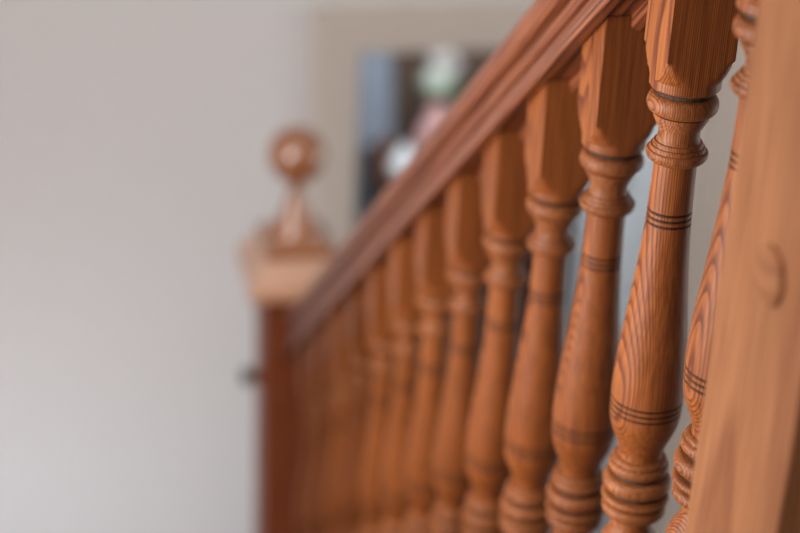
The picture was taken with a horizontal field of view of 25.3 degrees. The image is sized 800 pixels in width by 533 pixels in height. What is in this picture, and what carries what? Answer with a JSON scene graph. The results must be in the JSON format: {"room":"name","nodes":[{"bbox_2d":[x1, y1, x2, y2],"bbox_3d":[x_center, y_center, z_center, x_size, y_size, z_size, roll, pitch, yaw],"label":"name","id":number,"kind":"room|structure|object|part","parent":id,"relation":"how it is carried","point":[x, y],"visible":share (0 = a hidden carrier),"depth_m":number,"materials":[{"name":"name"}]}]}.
{"room":"staircase","nodes":[
{"label":"staircase","id":0,"kind":"room"},
{"bbox_2d":[0,0,534,532],"bbox_3d":[0.654,-0.744,3.641,4.400,4.550,0.120,-3,27,-12],"label":"wall","id":1,"kind":"structure","parent":0,"point":[136,136],"depth_m":3.65,"materials":[{"name":"paint"}]},
{"bbox_2d":[308,1,745,532],"bbox_3d":[0.227,0.412,4.133,0.762,2.007,0.120,-3,27,-12],"label":"door frame","id":2,"kind":"structure","parent":1,"relation":"in","point":[358,52],"depth_m":3.61,"materials":[{"name":"beige paint"}]},
{"bbox_2d":[392,49,495,142],"bbox_3d":[0.285,-0.379,5.279,2.500,2.400,0.100,-3,27,-12],"label":"wall","id":3,"kind":"structure","parent":0,"point":[410,100],"depth_m":5.10,"materials":[{"name":"beige paint"}]},
{"bbox_3d":[-0.220,-0.789,4.842,0.420,0.060,0.085,-3,27,-12],"label":"peg rail","id":4,"kind":"object","parent":3,"relation":"attached to","visible":0},
{"bbox_2d":[355,52,393,226],"bbox_3d":[-0.188,-0.351,4.953,0.360,0.860,0.186,-3,27,-12],"label":"coat","id":5,"kind":"object","parent":4,"relation":"hanging from","point":[376,105],"visible":0.19,"depth_m":4.87,"materials":[{"name":"blue fabric"}]},
{"bbox_3d":[0.884,2.051,3.279,4.400,0.100,6.900,-3,27,-12],"label":"floor","id":6,"kind":"structure","parent":0,"visible":0},
{"bbox_2d":[363,143,532,358],"bbox_3d":[0.157,0.328,5.051,0.510,1.330,0.367,-3,27,-12],"label":"sideboard","id":7,"kind":"object","parent":6,"relation":"on","point":[376,185],"visible":0.07,"depth_m":4.80,"materials":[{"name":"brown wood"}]},
{"bbox_2d":[376,134,391,176],"bbox_3d":[-0.040,-0.292,4.662,0.042,0.108,0.042,-3,27,-12],"label":"candlestick","id":8,"kind":"object","parent":7,"relation":"on","point":[385,138],"visible":0.96,"depth_m":4.66,"materials":[{"name":"brown wood"}]},
{"bbox_2d":[389,142,413,177],"bbox_3d":[0.010,-0.275,4.637,0.077,0.104,0.077,-3,27,-12],"label":"ginger jar","id":9,"kind":"object","parent":7,"relation":"on","point":[403,154],"visible":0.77,"depth_m":4.61,"materials":[{"name":"white ceramic"}]},
{"bbox_3d":[0.012,-0.307,4.620,0.048,0.030,0.048,-3,27,-12],"label":"lid","id":10,"kind":"part","parent":9,"relation":"part of","materials":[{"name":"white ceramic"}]},
{"bbox_3d":[0.071,0.374,4.883,0.224,1.150,0.016,-3,27,-12],"label":"door","id":11,"kind":"part","parent":7,"relation":"part of","materials":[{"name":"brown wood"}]},
{"bbox_2d":[412,51,462,152],"bbox_3d":[0.101,-0.434,4.683,0.133,0.356,0.131,-3,27,-12],"label":"flower vase","id":12,"kind":"object","parent":7,"relation":"on","point":[437,78],"visible":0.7,"depth_m":4.64,"materials":[{"name":"pink ceramic"}]},
{"bbox_3d":[0.306,0.362,4.931,0.224,1.150,0.016,-3,27,-12],"label":"door","id":13,"kind":"part","parent":7,"relation":"part of","materials":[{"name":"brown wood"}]},
{"bbox_2d":[549,124,657,532],"bbox_3d":[0.719,0.002,5.063,0.580,1.950,0.615,-3,27,-12],"label":"tall cabinet","id":14,"kind":"object","parent":6,"relation":"on","point":[639,186],"visible":0.02,"depth_m":4.71,"materials":[{"name":"white wood"}]},
{"bbox_3d":[0.755,0.509,5.026,0.570,0.960,0.024,-3,27,-12],"label":"door","id":15,"kind":"part","parent":14,"relation":"part of","materials":[{"name":"wood"}]},
{"bbox_3d":[0.795,-0.331,4.605,0.570,0.900,0.024,-3,27,-12],"label":"door","id":16,"kind":"part","parent":14,"relation":"part of","materials":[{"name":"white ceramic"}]},
{"bbox_3d":[-0.770,1.017,3.531,1.140,0.180,1.060,-3,27,-12],"label":"floor","id":17,"kind":"structure","parent":0,"visible":0},
{"bbox_2d":[236,125,338,532],"bbox_3d":[-0.190,0.406,3.056,0.171,1.388,0.167,-3,27,-12],"label":"newel post","id":18,"kind":"object","parent":17,"relation":"on","point":[278,262],"visible":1,"depth_m":2.84,"materials":[{"name":"brown wood"}]},
{"bbox_3d":[-0.237,0.179,2.923,0.014,0.028,0.028,-3,27,-12],"label":"knob","id":19,"kind":"part","parent":18,"relation":"part of","materials":[{"name":"brown wood"}]},
{"bbox_3d":[-0.194,0.523,3.115,0.110,1.123,0.110,-3,27,-12],"label":"post","id":20,"kind":"part","parent":18,"relation":"part of","materials":[{"name":"brown wood"}]},
{"bbox_3d":[-0.164,-0.098,2.804,0.080,0.095,0.080,-3,27,-12],"label":"finial stem","id":21,"kind":"part","parent":18,"relation":"part of","materials":[{"name":"brown wood"}]},
{"bbox_3d":[-0.010,0.752,2.254,0.089,0.250,2.282,-3,-10,-12],"label":"string","id":22,"kind":"object","parent":17,"relation":"on","visible":0},
{"bbox_2d":[310,323,335,532],"bbox_3d":[-0.114,0.416,2.723,0.050,0.774,0.050,-3,27,-12],"label":"baluster","id":23,"kind":"object","parent":22,"relation":"on","point":[324,384],"visible":0.53,"depth_m":2.62,"materials":[{"name":"brown wood"}]},
{"bbox_2d":[310,413,333,532],"bbox_3d":[-0.109,0.312,2.671,0.050,0.226,0.050,-3,27,-12],"label":"vase","id":24,"kind":"object","parent":23,"relation":"on","point":[319,524],"depth_m":2.65,"materials":[{"name":"brown wood"}]},
{"bbox_2d":[324,306,353,532],"bbox_3d":[-0.086,0.388,2.578,0.050,0.774,0.050,-3,27,-12],"label":"baluster","id":25,"kind":"object","parent":22,"relation":"on","point":[341,370],"visible":0.6,"depth_m":2.47,"materials":[{"name":"brown wood"}]},
{"bbox_2d":[324,401,351,532],"bbox_3d":[-0.081,0.284,2.526,0.050,0.226,0.050,-3,27,-12],"label":"vase","id":26,"kind":"object","parent":25,"relation":"on","point":[335,520],"depth_m":2.51,"materials":[{"name":"brown wood"}]},
{"bbox_2d":[341,286,373,532],"bbox_3d":[-0.057,0.360,2.432,0.050,0.774,0.050,-3,27,-12],"label":"baluster","id":27,"kind":"object","parent":22,"relation":"on","point":[359,355],"visible":0.59,"depth_m":2.33,"materials":[{"name":"brown wood"}]},
{"bbox_3d":[-0.057,0.363,2.434,0.043,0.012,0.043,-3,27,-12],"label":"ring moulding","id":28,"kind":"part","parent":27,"relation":"part of","materials":[{"name":"brown wood"}]},
{"bbox_2d":[341,388,371,532],"bbox_3d":[-0.052,0.256,2.380,0.050,0.226,0.050,-3,27,-12],"label":"vase","id":29,"kind":"object","parent":27,"relation":"on","point":[352,513],"depth_m":2.36,"materials":[{"name":"brown wood"}]},
{"bbox_2d":[359,264,396,532],"bbox_3d":[-0.029,0.332,2.287,0.050,0.774,0.050,-3,27,-12],"label":"baluster","id":30,"kind":"object","parent":22,"relation":"on","point":[380,338],"visible":0.55,"depth_m":2.18,"materials":[{"name":"brown wood"}]},
{"bbox_3d":[-0.029,0.335,2.288,0.043,0.012,0.043,-3,27,-12],"label":"ring moulding","id":31,"kind":"part","parent":30,"relation":"part of","materials":[{"name":"brown wood"}]},
{"bbox_2d":[359,373,393,529],"bbox_3d":[-0.024,0.228,2.235,0.050,0.226,0.050,-3,27,-12],"label":"vase","id":32,"kind":"object","parent":30,"relation":"on","point":[373,509],"depth_m":2.22,"materials":[{"name":"brown wood"}]},
{"bbox_2d":[379,238,423,532],"bbox_3d":[0.000,0.304,2.141,0.050,0.774,0.050,-3,27,-12],"label":"baluster","id":33,"kind":"object","parent":22,"relation":"on","point":[406,313],"visible":0.72,"depth_m":2.04,"materials":[{"name":"brown wood"}]},
{"bbox_3d":[-0.001,0.320,2.150,0.049,0.011,0.049,-3,27,-12],"label":"ring moulding","id":34,"kind":"part","parent":33,"relation":"part of","materials":[{"name":"brown wood"}]},
{"bbox_3d":[0.000,0.307,2.143,0.043,0.012,0.043,-3,27,-12],"label":"ring moulding","id":35,"kind":"part","parent":33,"relation":"part of","materials":[{"name":"brown wood"}]},
{"bbox_2d":[381,356,420,524],"bbox_3d":[0.005,0.200,2.090,0.050,0.226,0.050,-3,27,-12],"label":"vase","id":36,"kind":"object","parent":33,"relation":"on","point":[394,497],"depth_m":2.07,"materials":[{"name":"brown wood"}]},
{"bbox_2d":[403,208,454,532],"bbox_3d":[0.028,0.276,1.996,0.050,0.774,0.050,-3,27,-12],"label":"baluster","id":37,"kind":"object","parent":22,"relation":"on","point":[434,287],"visible":0.76,"depth_m":1.90,"materials":[{"name":"brown wood"}]},
{"bbox_3d":[0.028,0.292,2.004,0.049,0.011,0.049,-3,27,-12],"label":"ring moulding","id":38,"kind":"part","parent":37,"relation":"part of","materials":[{"name":"brown wood"}]},
{"bbox_3d":[0.028,0.279,1.997,0.043,0.012,0.043,-3,27,-12],"label":"ring moulding","id":39,"kind":"part","parent":37,"relation":"part of","materials":[{"name":"brown wood"}]},
{"bbox_2d":[405,336,448,517],"bbox_3d":[0.033,0.172,1.944,0.050,0.226,0.050,-3,27,-12],"label":"vase","id":40,"kind":"object","parent":37,"relation":"on","point":[422,493],"depth_m":1.93,"materials":[{"name":"brown wood"}]},
{"bbox_2d":[430,172,491,532],"bbox_3d":[0.057,0.248,1.851,0.050,0.774,0.050,-3,27,-12],"label":"baluster","id":41,"kind":"object","parent":22,"relation":"on","point":[468,258],"visible":0.78,"depth_m":1.75,"materials":[{"name":"brown wood"}]},
{"bbox_3d":[0.056,0.276,1.865,0.049,0.006,0.049,-3,27,-12],"label":"ring moulding","id":42,"kind":"part","parent":41,"relation":"part of","materials":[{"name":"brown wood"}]},
{"bbox_3d":[0.056,0.264,1.859,0.049,0.011,0.049,-3,27,-12],"label":"ring moulding","id":43,"kind":"part","parent":41,"relation":"part of","materials":[{"name":"brown wood"}]},
{"bbox_3d":[0.057,0.251,1.852,0.043,0.012,0.043,-3,27,-12],"label":"ring moulding","id":44,"kind":"part","parent":41,"relation":"part of","materials":[{"name":"brown wood"}]},
{"bbox_2d":[433,313,481,510],"bbox_3d":[0.062,0.144,1.799,0.050,0.226,0.050,-3,27,-12],"label":"vase","id":45,"kind":"object","parent":41,"relation":"on","point":[452,482],"depth_m":1.78,"materials":[{"name":"brown wood"}]},
{"bbox_2d":[462,130,535,532],"bbox_3d":[0.085,0.220,1.705,0.050,0.774,0.050,-3,27,-12],"label":"baluster","id":46,"kind":"object","parent":22,"relation":"on","point":[508,222],"visible":0.77,"depth_m":1.61,"materials":[{"name":"brown wood"}]},
{"bbox_3d":[0.085,0.236,1.713,0.049,0.011,0.049,-3,27,-12],"label":"ring moulding","id":47,"kind":"part","parent":46,"relation":"part of","materials":[{"name":"brown wood"}]},
{"bbox_3d":[0.084,0.247,1.719,0.049,0.006,0.049,-3,27,-12],"label":"ring moulding","id":48,"kind":"part","parent":46,"relation":"part of","materials":[{"name":"brown wood"}]},
{"bbox_3d":[0.085,0.222,1.706,0.043,0.012,0.043,-3,27,-12],"label":"ring moulding","id":49,"kind":"part","parent":46,"relation":"part of","materials":[{"name":"brown wood"}]},
{"bbox_2d":[466,286,520,502],"bbox_3d":[0.090,0.116,1.653,0.050,0.226,0.050,-3,27,-12],"label":"vase","id":50,"kind":"object","parent":46,"relation":"on","point":[488,470],"depth_m":1.64,"materials":[{"name":"brown wood"}]},
{"bbox_2d":[500,79,590,532],"bbox_3d":[0.114,0.192,1.560,0.050,0.774,0.050,-3,27,-12],"label":"baluster","id":51,"kind":"object","parent":22,"relation":"on","point":[557,179],"visible":0.89,"depth_m":1.47,"materials":[{"name":"brown wood"}]},
{"bbox_3d":[0.113,0.208,1.568,0.049,0.011,0.049,-3,27,-12],"label":"ring moulding","id":52,"kind":"part","parent":51,"relation":"part of","materials":[{"name":"brown wood"}]},
{"bbox_3d":[0.113,0.219,1.574,0.049,0.006,0.049,-3,27,-12],"label":"ring moulding","id":53,"kind":"part","parent":51,"relation":"part of","materials":[{"name":"brown wood"}]},
{"bbox_3d":[0.112,0.231,1.580,0.046,0.016,0.046,-3,27,-12],"label":"ring moulding","id":54,"kind":"part","parent":51,"relation":"part of","materials":[{"name":"brown wood"}]},
{"bbox_3d":[0.114,0.194,1.561,0.043,0.012,0.043,-3,27,-12],"label":"ring moulding","id":55,"kind":"part","parent":51,"relation":"part of","materials":[{"name":"brown wood"}]},
{"bbox_2d":[505,253,567,492],"bbox_3d":[0.119,0.088,1.508,0.050,0.226,0.050,-3,27,-12],"label":"vase","id":56,"kind":"object","parent":51,"relation":"on","point":[531,454],"depth_m":1.49,"materials":[{"name":"brown wood"}]},
{"bbox_2d":[545,16,656,532],"bbox_3d":[0.142,0.164,1.414,0.050,0.774,0.050,-3,27,-12],"label":"baluster","id":57,"kind":"object","parent":22,"relation":"on","point":[617,122],"visible":0.94,"depth_m":1.32,"materials":[{"name":"brown wood"}]},
{"bbox_3d":[0.141,0.180,1.423,0.049,0.011,0.049,-3,27,-12],"label":"ring moulding","id":58,"kind":"part","parent":57,"relation":"part of","materials":[{"name":"brown wood"}]},
{"bbox_3d":[0.140,0.203,1.434,0.046,0.016,0.046,-3,27,-12],"label":"ring moulding","id":59,"kind":"part","parent":57,"relation":"part of","materials":[{"name":"brown wood"}]},
{"bbox_3d":[0.141,0.191,1.428,0.049,0.006,0.049,-3,27,-12],"label":"ring moulding","id":60,"kind":"part","parent":57,"relation":"part of","materials":[{"name":"brown wood"}]},
{"bbox_3d":[0.142,0.166,1.416,0.043,0.012,0.043,-3,27,-12],"label":"ring moulding","id":61,"kind":"part","parent":57,"relation":"part of","materials":[{"name":"brown wood"}]},
{"bbox_2d":[552,213,624,479],"bbox_3d":[0.147,0.060,1.362,0.050,0.226,0.050,-3,27,-12],"label":"vase","id":62,"kind":"object","parent":57,"relation":"on","point":[583,434],"depth_m":1.35,"materials":[{"name":"brown wood"}]},
{"bbox_2d":[601,0,739,532],"bbox_3d":[0.171,0.136,1.269,0.050,0.774,0.050,-3,27,-12],"label":"baluster","id":63,"kind":"object","parent":22,"relation":"on","point":[691,45],"visible":1,"depth_m":1.19,"materials":[{"name":"brown wood"}]},
{"bbox_2d":[601,519,655,532],"bbox_3d":[0.165,0.259,1.331,0.049,0.172,0.049,-3,27,-12],"label":"vase","id":64,"kind":"object","parent":63,"relation":"on","point":[614,525],"depth_m":1.28,"materials":[{"name":"brown wood"}]},
{"bbox_3d":[0.169,0.175,1.289,0.046,0.016,0.046,-3,27,-12],"label":"ring moulding","id":65,"kind":"part","parent":63,"relation":"part of","materials":[{"name":"brown wood"}]},
{"bbox_3d":[0.169,0.163,1.283,0.049,0.006,0.049,-3,27,-12],"label":"ring moulding","id":66,"kind":"part","parent":63,"relation":"part of","materials":[{"name":"brown wood"}]},
{"bbox_3d":[0.170,0.152,1.277,0.049,0.011,0.049,-3,27,-12],"label":"ring moulding","id":67,"kind":"part","parent":63,"relation":"part of","materials":[{"name":"brown wood"}]},
{"bbox_3d":[0.171,0.138,1.270,0.043,0.012,0.043,-3,27,-12],"label":"ring moulding","id":68,"kind":"part","parent":63,"relation":"part of","materials":[{"name":"brown wood"}]},
{"bbox_2d":[610,163,696,464],"bbox_3d":[0.176,0.032,1.217,0.050,0.226,0.050,-3,27,-12],"label":"vase","id":69,"kind":"object","parent":63,"relation":"on","point":[647,393],"depth_m":1.20,"materials":[{"name":"brown wood"}]},
{"bbox_2d":[665,0,758,532],"bbox_3d":[0.199,0.107,1.123,0.050,0.774,0.050,-3,27,-12],"label":"baluster","id":70,"kind":"object","parent":22,"relation":"on","point":[699,342],"visible":0.34,"depth_m":1.07,"materials":[{"name":"brown wood"}]},
{"bbox_2d":[281,0,647,358],"bbox_3d":[0.041,-0.085,1.837,0.066,1.370,1.668,-3,27,-12],"label":"handrail","id":71,"kind":"object","parent":70,"relation":"on","point":[546,44],"visible":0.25,"depth_m":1.60,"materials":[{"name":"brown wood"}]},
{"bbox_2d":[665,506,687,532],"bbox_3d":[0.193,0.231,1.185,0.049,0.172,0.049,-3,27,-12],"label":"vase","id":72,"kind":"object","parent":70,"relation":"on","point":[677,524],"depth_m":1.15,"materials":[{"name":"brown wood"}]},
{"bbox_3d":[0.197,0.147,1.143,0.046,0.016,0.046,-3,27,-12],"label":"ring moulding","id":73,"kind":"part","parent":70,"relation":"part of","materials":[{"name":"brown wood"}]},
{"bbox_3d":[0.198,0.135,1.137,0.049,0.006,0.049,-3,27,-12],"label":"ring moulding","id":74,"kind":"part","parent":70,"relation":"part of","materials":[{"name":"brown wood"}]},
{"bbox_3d":[0.198,0.124,1.132,0.049,0.011,0.049,-3,27,-12],"label":"ring moulding","id":75,"kind":"part","parent":70,"relation":"part of","materials":[{"name":"brown wood"}]},
{"bbox_3d":[0.199,0.110,1.125,0.043,0.012,0.043,-3,27,-12],"label":"ring moulding","id":76,"kind":"part","parent":70,"relation":"part of","materials":[{"name":"brown wood"}]},
{"bbox_2d":[683,98,744,439],"bbox_3d":[0.204,0.004,1.071,0.050,0.226,0.050,-3,27,-12],"label":"vase","id":77,"kind":"object","parent":70,"relation":"on","point":[699,342],"depth_m":1.07,"materials":[{"name":"brown wood"}]},
{"bbox_3d":[-0.142,0.444,2.869,0.050,0.774,0.050,-3,27,-12],"label":"baluster","id":78,"kind":"object","parent":22,"relation":"on","visible":0},
{"bbox_2d":[296,423,318,532],"bbox_3d":[-0.137,0.340,2.817,0.050,0.226,0.050,-3,27,-12],"label":"vase","id":79,"kind":"object","parent":78,"relation":"on","point":[311,429],"depth_m":2.80,"materials":[{"name":"brown wood"}]},
{"bbox_3d":[-0.044,1.027,0.017,1.140,0.200,2.510,-3,27,-12],"label":"floor","id":80,"kind":"structure","parent":0,"visible":0},
{"bbox_2d":[685,0,799,532],"bbox_3d":[0.239,-0.032,0.889,0.167,1.334,0.167,-3,27,-12],"label":"newel post","id":81,"kind":"object","parent":80,"relation":"on","point":[746,474],"visible":1,"depth_m":0.90,"materials":[{"name":"brown wood"}]}
]}

